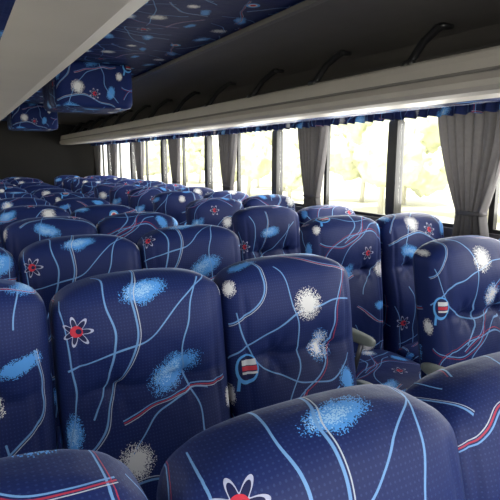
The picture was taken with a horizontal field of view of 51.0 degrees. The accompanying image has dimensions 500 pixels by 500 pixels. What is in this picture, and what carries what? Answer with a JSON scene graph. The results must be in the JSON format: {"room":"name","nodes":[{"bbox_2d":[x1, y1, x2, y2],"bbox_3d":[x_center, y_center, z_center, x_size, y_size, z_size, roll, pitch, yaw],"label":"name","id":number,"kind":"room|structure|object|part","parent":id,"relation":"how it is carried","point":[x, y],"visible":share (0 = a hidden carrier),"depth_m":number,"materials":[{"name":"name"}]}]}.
{"room":"vehicle interior","nodes":[
{"label":"vehicle interior","id":0,"kind":"room"},
{"bbox_2d":[0,121,95,185],"bbox_3d":[-4.160,-1.286,9.425,2.860,2.060,0.060,-5,11,-29],"label":"wall","id":1,"kind":"structure","parent":0,"point":[40,155],"depth_m":9.53,"materials":[{"name":"black plastic"}]},
{"bbox_2d":[57,0,328,113],"bbox_3d":[-0.895,-1.350,4.134,0.036,0.024,12.160,-5,11,-29],"label":"trim","id":2,"kind":"structure","parent":1,"relation":"attached to","point":[307,4],"depth_m":2.62,"materials":[{"name":"grey plastic"}]},
{"bbox_2d":[1,0,499,128],"bbox_3d":[-1.188,-1.286,3.981,2.800,0.250,12.200,-5,11,-29],"label":"ceiling","id":3,"kind":"structure","parent":0,"point":[378,34],"depth_m":2.77,"materials":[{"name":"grey plastic"}]},
{"bbox_2d":[7,103,57,130],"bbox_3d":[-2.686,-1.631,6.455,0.530,0.300,0.600,-5,11,-29],"label":"housing","id":4,"kind":"object","parent":3,"relation":"attached to","point":[27,116],"depth_m":6.20,"materials":[{"name":"blue fabric"}]},
{"bbox_2d":[42,61,132,113],"bbox_3d":[-1.183,-1.160,3.785,0.530,0.300,0.600,-5,11,-29],"label":"housing","id":5,"kind":"object","parent":3,"relation":"attached to","point":[82,87],"depth_m":3.54,"materials":[{"name":"blue fabric"}]},
{"bbox_2d":[295,206,499,239],"bbox_3d":[0.037,-0.424,4.822,0.060,1.960,12.200,-5,11,-29],"label":"wall","id":6,"kind":"structure","parent":0,"point":[447,230],"depth_m":2.90,"materials":[{"name":"laminate"}]},
{"bbox_2d":[102,145,104,174],"bbox_3d":[-2.683,-1.623,9.593,0.028,0.625,0.816,-5,11,-29],"label":"window","id":7,"kind":"structure","parent":6,"relation":"in","point":[102,145],"depth_m":9.58,"materials":[{"name":"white glass"}]},
{"bbox_2d":[107,145,111,174],"bbox_3d":[-2.465,-1.555,9.205,0.068,0.625,0.084,-5,11,-29],"label":"trim","id":8,"kind":"structure","parent":6,"relation":"attached to","point":[108,147],"depth_m":9.17,"materials":[{"name":"black plastic"}]},
{"bbox_2d":[119,144,121,176],"bbox_3d":[-2.128,-1.449,8.607,0.028,0.625,1.306,-5,11,-29],"label":"window","id":9,"kind":"structure","parent":6,"relation":"in","point":[120,161],"depth_m":8.60,"materials":[{"name":"white glass"}]},
{"bbox_2d":[129,142,135,178],"bbox_3d":[-1.791,-1.343,8.008,0.068,0.625,0.084,-5,11,-29],"label":"trim","id":10,"kind":"structure","parent":6,"relation":"attached to","point":[131,145],"depth_m":7.98,"materials":[{"name":"black plastic"}]},
{"bbox_2d":[145,141,148,179],"bbox_3d":[-1.454,-1.238,7.410,0.028,0.625,1.306,-5,11,-29],"label":"window","id":11,"kind":"structure","parent":6,"relation":"in","point":[146,143],"depth_m":7.39,"materials":[{"name":"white glass"}]},
{"bbox_2d":[160,140,167,183],"bbox_3d":[-1.117,-1.132,6.811,0.068,0.625,0.084,-5,11,-29],"label":"trim","id":12,"kind":"structure","parent":6,"relation":"attached to","point":[163,143],"depth_m":6.78,"materials":[{"name":"black plastic"}]},
{"bbox_2d":[182,138,185,185],"bbox_3d":[-0.780,-1.027,6.212,0.028,0.625,1.306,-5,11,-29],"label":"trim","id":13,"kind":"structure","parent":6,"relation":"in","point":[183,139],"depth_m":6.20,"materials":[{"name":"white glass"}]},
{"bbox_2d":[204,136,212,189],"bbox_3d":[-0.443,-0.921,5.614,0.068,0.625,0.084,-5,11,-29],"label":"trim","id":14,"kind":"structure","parent":6,"relation":"attached to","point":[208,145],"depth_m":5.58,"materials":[{"name":"black plastic"}]},
{"bbox_2d":[237,133,240,191],"bbox_3d":[-0.106,-0.816,5.015,0.028,0.625,1.306,-5,11,-29],"label":"trim","id":15,"kind":"structure","parent":6,"relation":"in","point":[239,134],"depth_m":5.00,"materials":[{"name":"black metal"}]},
{"bbox_2d":[272,129,282,194],"bbox_3d":[0.231,-0.710,4.416,0.068,0.625,0.084,-5,11,-29],"label":"trim","id":16,"kind":"structure","parent":6,"relation":"attached to","point":[277,136],"depth_m":4.38,"materials":[{"name":"black plastic"}]},
{"bbox_2d":[60,22,499,144],"bbox_3d":[-0.436,-1.270,4.801,0.635,0.369,11.480,-5,11,-29],"label":"luggage rack","id":17,"kind":"object","parent":6,"relation":"attached to","point":[472,77],"visible":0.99,"depth_m":2.72,"materials":[{"name":"plastic"}]},
{"bbox_2d":[94,145,100,175],"bbox_3d":[-2.799,-1.610,9.634,0.068,0.665,0.341,-5,11,-29],"label":"window curtain","id":18,"kind":"object","parent":17,"relation":"hanging from","point":[97,149],"visible":0.84,"depth_m":9.54,"materials":[{"name":"fabric"}]},
{"bbox_2d":[109,144,117,176],"bbox_3d":[-2.242,-1.435,8.644,0.068,0.665,0.341,-5,11,-29],"label":"window curtain","id":19,"kind":"object","parent":17,"relation":"hanging from","point":[113,147],"visible":0.73,"depth_m":8.56,"materials":[{"name":"fabric"}]},
{"bbox_2d":[134,142,143,179],"bbox_3d":[-1.572,-1.226,7.454,0.068,0.665,0.351,-5,11,-29],"label":"window curtain","id":20,"kind":"object","parent":17,"relation":"hanging from","point":[138,146],"visible":0.75,"depth_m":7.38,"materials":[{"name":"fabric"}]},
{"bbox_2d":[168,138,180,183],"bbox_3d":[-0.892,-1.012,6.246,0.068,0.665,0.348,-5,11,-29],"label":"window curtain","id":21,"kind":"object","parent":17,"relation":"hanging from","point":[174,147],"visible":0.82,"depth_m":6.19,"materials":[{"name":"fabric"}]},
{"bbox_2d":[218,133,237,190],"bbox_3d":[-0.222,-0.803,5.056,0.068,0.665,0.341,-5,11,-29],"label":"window curtain","id":22,"kind":"object","parent":17,"relation":"hanging from","point":[227,143],"visible":0.79,"depth_m":4.99,"materials":[{"name":"fabric"}]},
{"bbox_2d":[91,101,499,145],"bbox_3d":[-0.238,-1.099,4.896,0.041,0.047,11.200,-5,11,-29],"label":"window valance","id":23,"kind":"object","parent":17,"relation":"attached to","point":[489,106],"visible":0.95,"depth_m":3.33,"materials":[{"name":"blue fabric"}]},
{"bbox_2d":[297,125,328,207],"bbox_3d":[0.447,-0.593,3.867,0.068,0.665,0.341,-5,11,-29],"label":"window curtain","id":24,"kind":"object","parent":17,"relation":"hanging from","point":[313,141],"visible":0.88,"depth_m":3.81,"materials":[{"name":"fabric"}]},
{"bbox_2d":[438,110,499,236],"bbox_3d":[1.114,-0.384,2.681,0.069,0.665,0.444,-5,11,-29],"label":"window curtain","id":25,"kind":"object","parent":17,"relation":"hanging from","point":[470,142],"visible":0.91,"depth_m":2.64,"materials":[{"name":"fabric"}]},
{"bbox_2d":[295,122,385,217],"bbox_3d":[0.563,-0.606,3.826,0.028,0.625,1.286,-5,11,-29],"label":"window","id":26,"kind":"structure","parent":6,"relation":"in","point":[327,164],"depth_m":3.81,"materials":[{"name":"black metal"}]},
{"bbox_2d":[385,119,404,214],"bbox_3d":[0.895,-0.502,3.236,0.068,0.625,0.084,-5,11,-29],"label":"trim","id":27,"kind":"structure","parent":6,"relation":"attached to","point":[396,131],"depth_m":3.21,"materials":[{"name":"black plastic"}]},
{"bbox_2d":[442,175,499,233],"bbox_3d":[1.237,-0.395,2.629,0.028,0.625,1.326,-5,11,-29],"label":"window","id":28,"kind":"structure","parent":6,"relation":"in","point":[493,208],"depth_m":2.65,"materials":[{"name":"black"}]},
{"bbox_3d":[-1.202,0.679,4.354,2.860,0.050,12.260,-5,11,-29],"label":"floor","id":29,"kind":"structure","parent":0,"visible":0},
{"bbox_2d":[0,247,17,281],"bbox_3d":[-0.875,0.575,1.578,0.427,1.120,0.656,-5,11,-29],"label":"seat","id":30,"kind":"object","parent":29,"relation":"on","point":[8,271],"visible":0.15,"depth_m":1.75,"materials":[{"name":"fabric"}]},
{"bbox_2d":[0,183,17,186],"bbox_3d":[-2.536,-0.107,5.415,0.427,1.130,0.632,-5,11,-29],"label":"seat","id":31,"kind":"object","parent":29,"relation":"on","point":[1,184],"visible":0.13,"depth_m":5.54,"materials":[{"name":"fabric"}]},
{"bbox_2d":[0,187,27,192],"bbox_3d":[-2.197,-0.001,4.812,0.427,1.130,0.632,-5,11,-29],"label":"seat","id":32,"kind":"object","parent":29,"relation":"on","point":[2,189],"visible":0.16,"depth_m":4.92,"materials":[{"name":"fabric"}]},
{"bbox_2d":[6,177,27,182],"bbox_3d":[-3.151,-0.457,7.429,0.476,1.120,0.656,-5,11,-29],"label":"seat","id":33,"kind":"object","parent":29,"relation":"on","point":[10,179],"visible":0.16,"depth_m":7.47,"materials":[{"name":"fabric"}]},
{"bbox_2d":[0,192,36,198],"bbox_3d":[-1.851,0.113,4.198,0.427,1.120,0.656,-5,11,-29],"label":"seat","id":34,"kind":"object","parent":29,"relation":"on","point":[3,195],"visible":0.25,"depth_m":4.30,"materials":[{"name":"fabric"}]},
{"bbox_2d":[0,197,51,209],"bbox_3d":[-1.511,0.219,3.595,0.427,1.120,0.656,-5,11,-29],"label":"seat","id":35,"kind":"object","parent":29,"relation":"on","point":[5,203],"visible":0.16,"depth_m":3.69,"materials":[{"name":"fabric"}]},
{"bbox_2d":[10,178,43,185],"bbox_3d":[-2.818,-0.358,6.837,0.476,1.130,0.632,-5,11,-29],"label":"seat","id":36,"kind":"object","parent":29,"relation":"on","point":[16,182],"visible":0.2,"depth_m":6.88,"materials":[{"name":"fabric"}]},
{"bbox_2d":[0,279,57,457],"bbox_3d":[-0.538,0.670,0.978,0.427,1.140,0.646,-5,11,-29],"label":"seat","id":37,"kind":"object","parent":29,"relation":"on","point":[27,405],"visible":0.83,"depth_m":1.13,"materials":[{"name":"fabric"},{"name":"foam"},{"name":"steel"}]},
{"bbox_2d":[17,182,48,188],"bbox_3d":[-2.465,-0.234,6.210,0.476,1.105,0.684,-5,11,-29],"label":"seat","id":38,"kind":"object","parent":29,"relation":"on","point":[23,185],"visible":0.15,"depth_m":6.28,"materials":[{"name":"fabric"}]},
{"bbox_2d":[0,205,69,247],"bbox_3d":[-1.172,0.325,2.992,0.427,1.120,0.656,-5,11,-29],"label":"seat","id":39,"kind":"object","parent":29,"relation":"on","point":[9,215],"visible":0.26,"depth_m":3.06,"materials":[{"name":"fabric"},{"name":"foam"},{"name":"steel"}]},
{"bbox_2d":[23,185,59,192],"bbox_3d":[-2.125,-0.128,5.607,0.476,1.105,0.684,-5,11,-29],"label":"seat","id":40,"kind":"object","parent":29,"relation":"on","point":[29,189],"visible":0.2,"depth_m":5.67,"materials":[{"name":"fabric"}]},
{"bbox_2d":[3,216,97,281],"bbox_3d":[-0.833,0.432,2.389,0.427,1.120,0.656,-5,11,-29],"label":"seat","id":41,"kind":"object","parent":29,"relation":"on","point":[18,235],"visible":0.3,"depth_m":2.44,"materials":[{"name":"fabric"},{"name":"foam"},{"name":"steel"}]},
{"bbox_2d":[30,188,72,198],"bbox_3d":[-1.786,-0.022,5.004,0.476,1.105,0.684,-5,11,-29],"label":"seat","id":42,"kind":"object","parent":29,"relation":"on","point":[39,193],"visible":0.19,"depth_m":5.07,"materials":[{"name":"fabric"}]},
{"bbox_2d":[40,192,88,205],"bbox_3d":[-1.446,0.085,4.401,0.476,1.105,0.684,-5,11,-29],"label":"seat","id":43,"kind":"object","parent":29,"relation":"on","point":[52,198],"visible":0.14,"depth_m":4.47,"materials":[{"name":"fabric"}]},
{"bbox_2d":[54,175,78,187],"bbox_3d":[-2.857,-0.624,8.378,0.476,1.120,0.656,-5,11,-29],"label":"seat","id":44,"kind":"object","parent":29,"relation":"on","point":[58,180],"visible":0.2,"depth_m":8.41,"materials":[{"name":"fabric"}]},
{"bbox_2d":[62,177,80,189],"bbox_3d":[-2.510,-0.508,7.762,0.476,1.105,0.684,-5,11,-29],"label":"seat","id":45,"kind":"object","parent":29,"relation":"on","point":[66,183],"visible":0.2,"depth_m":7.80,"materials":[{"name":"fabric"}]},
{"bbox_2d":[0,449,147,499],"bbox_3d":[-0.166,0.804,0.320,0.427,1.105,0.684,-5,11,-29],"label":"seat","id":46,"kind":"object","parent":29,"relation":"on","point":[59,474],"visible":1,"depth_m":0.52,"materials":[{"name":"fabric"},{"name":"foam"},{"name":"steel"}]},
{"bbox_2d":[18,234,141,448],"bbox_3d":[-0.493,0.538,1.786,0.427,1.120,0.656,-5,11,-29],"label":"seat","id":47,"kind":"object","parent":29,"relation":"on","point":[48,265],"visible":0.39,"depth_m":1.83,"materials":[{"name":"fabric"},{"name":"foam"},{"name":"steel"}]},
{"bbox_2d":[53,197,109,214],"bbox_3d":[-1.107,0.191,3.798,0.476,1.105,0.684,-5,11,-29],"label":"seat","id":48,"kind":"object","parent":29,"relation":"on","point":[70,205],"visible":0.14,"depth_m":3.87,"materials":[{"name":"fabric"}]},
{"bbox_2d":[71,178,100,192],"bbox_3d":[-2.178,-0.412,7.172,0.476,1.120,0.656,-5,11,-29],"label":"seat","id":49,"kind":"object","parent":29,"relation":"on","point":[76,184],"visible":0.2,"depth_m":7.20,"materials":[{"name":"fabric"}]},
{"bbox_2d":[81,181,110,197],"bbox_3d":[-1.831,-0.295,6.556,0.476,1.105,0.684,-5,11,-29],"label":"seat","id":50,"kind":"object","parent":29,"relation":"on","point":[87,188],"visible":0.17,"depth_m":6.60,"materials":[{"name":"fabric"}]},
{"bbox_2d":[70,204,136,225],"bbox_3d":[-0.768,0.297,3.196,0.476,1.105,0.684,-5,11,-29],"label":"seat","id":51,"kind":"object","parent":29,"relation":"on","point":[94,214],"visible":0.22,"depth_m":3.26,"materials":[{"name":"fabric"},{"name":"foam"},{"name":"steel"}]},
{"bbox_2d":[93,175,115,180],"bbox_3d":[-2.118,-0.564,8.007,0.427,1.130,0.632,-5,11,-29],"label":"seat","id":52,"kind":"object","parent":29,"relation":"on","point":[102,177],"visible":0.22,"depth_m":8.06,"materials":[{"name":"fabric"}]},
{"bbox_2d":[94,183,124,202],"bbox_3d":[-1.492,-0.189,5.953,0.476,1.105,0.684,-5,11,-29],"label":"seat","id":53,"kind":"object","parent":29,"relation":"on","point":[101,191],"visible":0.18,"depth_m":6.00,"materials":[{"name":"fabric"}]},
{"bbox_2d":[104,177,127,182],"bbox_3d":[-1.772,-0.451,7.393,0.427,1.120,0.656,-5,11,-29],"label":"seat","id":54,"kind":"object","parent":29,"relation":"on","point":[115,179],"visible":0.18,"depth_m":7.45,"materials":[{"name":"fabric"}]},
{"bbox_2d":[109,185,144,206],"bbox_3d":[-1.160,-0.093,5.363,0.476,1.120,0.656,-5,11,-29],"label":"seat","id":55,"kind":"object","parent":29,"relation":"on","point":[118,195],"visible":0.25,"depth_m":5.40,"materials":[{"name":"fabric"}]},
{"bbox_2d":[117,179,143,184],"bbox_3d":[-1.433,-0.344,6.790,0.427,1.120,0.656,-5,11,-29],"label":"seat","id":56,"kind":"object","parent":29,"relation":"on","point":[126,181],"visible":0.15,"depth_m":6.85,"materials":[{"name":"fabric"}]},
{"bbox_2d":[96,212,178,244],"bbox_3d":[-0.436,0.394,2.605,0.476,1.120,0.656,-5,11,-29],"label":"seat","id":57,"kind":"object","parent":29,"relation":"on","point":[132,226],"visible":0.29,"depth_m":2.65,"materials":[{"name":"fabric"},{"name":"foam"},{"name":"steel"}]},
{"bbox_2d":[49,268,229,499],"bbox_3d":[-0.154,0.644,1.183,0.427,1.120,0.656,-5,11,-29],"label":"seat","id":58,"kind":"object","parent":29,"relation":"on","point":[139,358],"visible":0.88,"depth_m":1.24,"materials":[{"name":"fabric"},{"name":"foam"},{"name":"steel"}]},
{"bbox_2d":[132,180,164,186],"bbox_3d":[-1.100,-0.245,6.199,0.427,1.130,0.632,-5,11,-29],"label":"seat","id":59,"kind":"object","parent":29,"relation":"on","point":[147,183],"visible":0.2,"depth_m":6.26,"materials":[{"name":"fabric"}]},
{"bbox_2d":[128,187,170,211],"bbox_3d":[-0.827,0.007,4.771,0.476,1.130,0.632,-5,11,-29],"label":"seat","id":60,"kind":"object","parent":29,"relation":"on","point":[139,199],"visible":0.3,"depth_m":4.81,"materials":[{"name":"fabric"}]},
{"bbox_2d":[153,184,185,190],"bbox_3d":[-0.754,-0.132,5.585,0.427,1.120,0.656,-5,11,-29],"label":"seat","id":61,"kind":"object","parent":29,"relation":"on","point":[173,187],"visible":0.16,"depth_m":5.67,"materials":[{"name":"fabric"}]},
{"bbox_2d":[153,191,202,225],"bbox_3d":[-0.488,0.113,4.168,0.476,1.130,0.632,-5,11,-29],"label":"seat","id":62,"kind":"object","parent":29,"relation":"on","point":[173,204],"visible":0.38,"depth_m":4.22,"materials":[{"name":"fabric"},{"name":"foam"},{"name":"steel"}]},
{"bbox_2d":[137,224,240,280],"bbox_3d":[-0.103,0.493,2.013,0.476,1.130,0.632,-5,11,-29],"label":"seat","id":63,"kind":"object","parent":29,"relation":"on","point":[204,249],"visible":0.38,"depth_m":2.06,"materials":[{"name":"fabric"},{"name":"foam"},{"name":"steel"}]},
{"bbox_2d":[176,187,214,196],"bbox_3d":[-0.415,-0.025,4.982,0.427,1.120,0.656,-5,11,-29],"label":"seat","id":64,"kind":"object","parent":29,"relation":"on","point":[202,191],"visible":0.19,"depth_m":5.07,"materials":[{"name":"fabric"}]},
{"bbox_2d":[186,198,243,230],"bbox_3d":[-0.142,0.226,3.554,0.476,1.120,0.656,-5,11,-29],"label":"seat","id":65,"kind":"object","parent":29,"relation":"on","point":[208,211],"visible":0.23,"depth_m":3.62,"materials":[{"name":"fabric"},{"name":"foam"},{"name":"plastic"}]},
{"bbox_2d":[203,191,248,203],"bbox_3d":[-0.075,0.081,4.379,0.427,1.120,0.656,-5,11,-29],"label":"seat","id":66,"kind":"object","parent":29,"relation":"on","point":[239,196],"visible":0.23,"depth_m":4.46,"materials":[{"name":"fabric"}]},
{"bbox_2d":[231,205,299,260],"bbox_3d":[0.198,0.333,2.951,0.476,1.120,0.656,-5,11,-29],"label":"seat","id":67,"kind":"object","parent":29,"relation":"on","point":[268,230],"visible":0.37,"depth_m":3.02,"materials":[{"name":"fabric"},{"name":"foam"},{"name":"plastic"}]},
{"bbox_2d":[242,194,294,210],"bbox_3d":[0.258,0.180,3.787,0.427,1.130,0.632,-5,11,-29],"label":"seat","id":68,"kind":"object","parent":29,"relation":"on","point":[266,199],"visible":0.2,"depth_m":3.85,"materials":[{"name":"fabric"}]},
{"bbox_2d":[213,253,371,418],"bbox_3d":[0.243,0.606,1.399,0.476,1.120,0.656,-5,11,-29],"label":"seat","id":69,"kind":"object","parent":29,"relation":"on","point":[287,319],"visible":0.55,"depth_m":1.45,"materials":[{"name":"fabric"},{"name":"foam"},{"name":"plastic"}]},
{"bbox_2d":[156,384,464,499],"bbox_3d":[0.225,0.779,0.527,0.427,1.083,0.697,-5,11,-29],"label":"seat","id":70,"kind":"object","parent":29,"relation":"on","point":[364,441],"visible":1,"depth_m":0.64,"materials":[{"name":"fabric"},{"name":"foam"},{"name":"plastic"}]},
{"bbox_2d":[297,205,354,227],"bbox_3d":[0.611,0.303,3.160,0.427,1.105,0.684,-5,11,-29],"label":"seat","id":71,"kind":"object","parent":29,"relation":"on","point":[306,214],"visible":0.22,"depth_m":3.23,"materials":[{"name":"fabric"},{"name":"foam"},{"name":"plastic"}]},
{"bbox_2d":[299,215,420,391],"bbox_3d":[0.530,0.432,2.359,0.476,1.130,0.632,-5,11,-29],"label":"seat","id":72,"kind":"object","parent":29,"relation":"on","point":[352,241],"visible":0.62,"depth_m":2.43,"materials":[{"name":"fabric"},{"name":"foam"},{"name":"plastic"}]},
{"bbox_2d":[375,212,443,363],"bbox_3d":[0.943,0.400,2.570,0.427,1.120,0.656,-5,11,-29],"label":"seat","id":73,"kind":"object","parent":29,"relation":"on","point":[401,234],"visible":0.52,"depth_m":2.59,"materials":[{"name":"fabric"},{"name":"foam"},{"name":"plastic"}]},
{"bbox_2d":[406,352,499,499],"bbox_3d":[0.600,0.752,0.771,0.476,1.050,0.700,-5,11,-29],"label":"seat","id":74,"kind":"object","parent":29,"relation":"on","point":[466,393],"visible":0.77,"depth_m":0.81,"materials":[{"name":"fabric"},{"name":"plastic"},{"name":"metal"}]},
{"bbox_2d":[413,235,499,377],"bbox_3d":[0.876,0.545,1.745,0.476,1.120,0.656,-5,11,-29],"label":"seat","id":75,"kind":"object","parent":29,"relation":"on","point":[457,278],"visible":0.63,"depth_m":1.80,"materials":[{"name":"fabric"},{"name":"plastic"},{"name":"metal"}]},
{"label":"outside","id":76,"kind":"structure","parent":0,"visible":0},
{"bbox_2d":[101,171,499,229],"bbox_3d":[-0.950,-1.270,22.461,160.000,0.100,140.000,-5,11,-29],"label":"ground","id":77,"kind":"structure","parent":76,"point":[439,204],"depth_m":37.50,"materials":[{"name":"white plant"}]},
{"bbox_2d":[144,139,169,175],"bbox_3d":[-8.268,-8.735,48.157,5.053,5.696,4.211,-7,12,-33],"label":"tree","id":78,"kind":"object","parent":77,"relation":"on","point":[154,158],"visible":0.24,"depth_m":46.09,"materials":[{"name":"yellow plant"}]},
{"bbox_2d":[167,138,197,184],"bbox_3d":[-6.034,-7.464,44.517,2.635,4.462,4.429,2,10,9],"label":"tree","id":79,"kind":"object","parent":77,"relation":"on","point":[191,155],"visible":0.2,"depth_m":43.91,"materials":[{"name":"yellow plant"}]},
{"bbox_2d":[188,135,216,182],"bbox_3d":[-5.187,-9.543,53.282,4.734,5.508,4.162,-5,11,-29],"label":"tree","id":80,"kind":"object","parent":77,"relation":"on","point":[197,165],"visible":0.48,"depth_m":51.80,"materials":[{"name":"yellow plant"}]},
{"bbox_2d":[213,132,271,196],"bbox_3d":[-0.364,-6.483,35.094,4.047,5.794,5.159,-5,11,-29],"label":"tree","id":81,"kind":"object","parent":77,"relation":"on","point":[255,163],"visible":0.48,"depth_m":33.33,"materials":[{"name":"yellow plant"}]},
{"bbox_2d":[253,131,262,187],"bbox_3d":[0.727,-7.842,45.342,3.826,4.915,4.263,-5,11,-29],"label":"tree","id":82,"kind":"object","parent":77,"relation":"on","point":[258,132],"visible":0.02,"depth_m":45.57,"materials":[{"name":"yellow plant"}]},
{"bbox_2d":[262,128,298,190],"bbox_3d":[2.464,-7.585,40.800,3.711,5.984,5.439,-4,11,-22],"label":"tree","id":83,"kind":"object","parent":77,"relation":"on","point":[290,137],"visible":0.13,"depth_m":38.42,"materials":[{"name":"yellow plant"}]},
{"bbox_3d":[2.463,-8.043,40.761,3.920,5.068,5.427,-5,11,-29],"label":"crown","id":84,"kind":"part","parent":83,"relation":"part of","materials":[{"name":"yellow plant"}]},
{"bbox_2d":[268,144,302,197],"bbox_3d":[2.352,-4.982,32.093,3.057,3.886,3.364,-5,11,-29],"label":"tree","id":85,"kind":"object","parent":77,"relation":"on","point":[292,178],"visible":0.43,"depth_m":30.66,"materials":[{"name":"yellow plant"}]},
{"bbox_2d":[330,125,365,201],"bbox_3d":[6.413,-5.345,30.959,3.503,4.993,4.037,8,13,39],"label":"tree","id":86,"kind":"object","parent":77,"relation":"on","point":[342,149],"visible":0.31,"depth_m":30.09,"materials":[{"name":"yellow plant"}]},
{"bbox_3d":[6.413,-5.882,30.864,3.503,3.902,4.037,8,13,39],"label":"crown","id":87,"kind":"part","parent":86,"relation":"part of","materials":[{"name":"yellow plant"}]},
{"bbox_2d":[337,116,440,213],"bbox_3d":[6.029,-4.776,23.014,5.128,6.629,5.142,-7,12,-36],"label":"tree","id":88,"kind":"object","parent":77,"relation":"on","point":[421,134],"visible":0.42,"depth_m":21.39,"materials":[{"name":"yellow plant"}]},
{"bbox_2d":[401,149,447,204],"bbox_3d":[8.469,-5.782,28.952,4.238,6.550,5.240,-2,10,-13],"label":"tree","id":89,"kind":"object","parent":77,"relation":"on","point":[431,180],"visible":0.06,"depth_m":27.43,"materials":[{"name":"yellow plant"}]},
{"bbox_2d":[439,165,499,220],"bbox_3d":[9.925,-3.741,21.524,3.096,5.113,4.408,-5,11,-26],"label":"tree","id":90,"kind":"object","parent":77,"relation":"on","point":[442,169],"visible":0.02,"depth_m":22.30,"materials":[{"name":"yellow plant"}]},
{"bbox_3d":[9.954,-3.930,21.480,3.122,4.726,4.384,-5,11,-29],"label":"crown","id":91,"kind":"part","parent":90,"relation":"part of","materials":[{"name":"yellow plant"}]},
{"bbox_3d":[-2.412,-0.188,3.485,0.060,1.960,12.200,-5,11,-29],"label":"wall","id":92,"kind":"structure","parent":0,"visible":0},
{"bbox_2d":[0,0,148,120],"bbox_3d":[-2.243,-1.093,3.816,0.695,0.375,11.480,-5,11,-29],"label":"luggage rack","id":93,"kind":"object","parent":92,"relation":"attached to","point":[39,39],"visible":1,"depth_m":1.02,"materials":[{"name":"plastic"}]}
]}

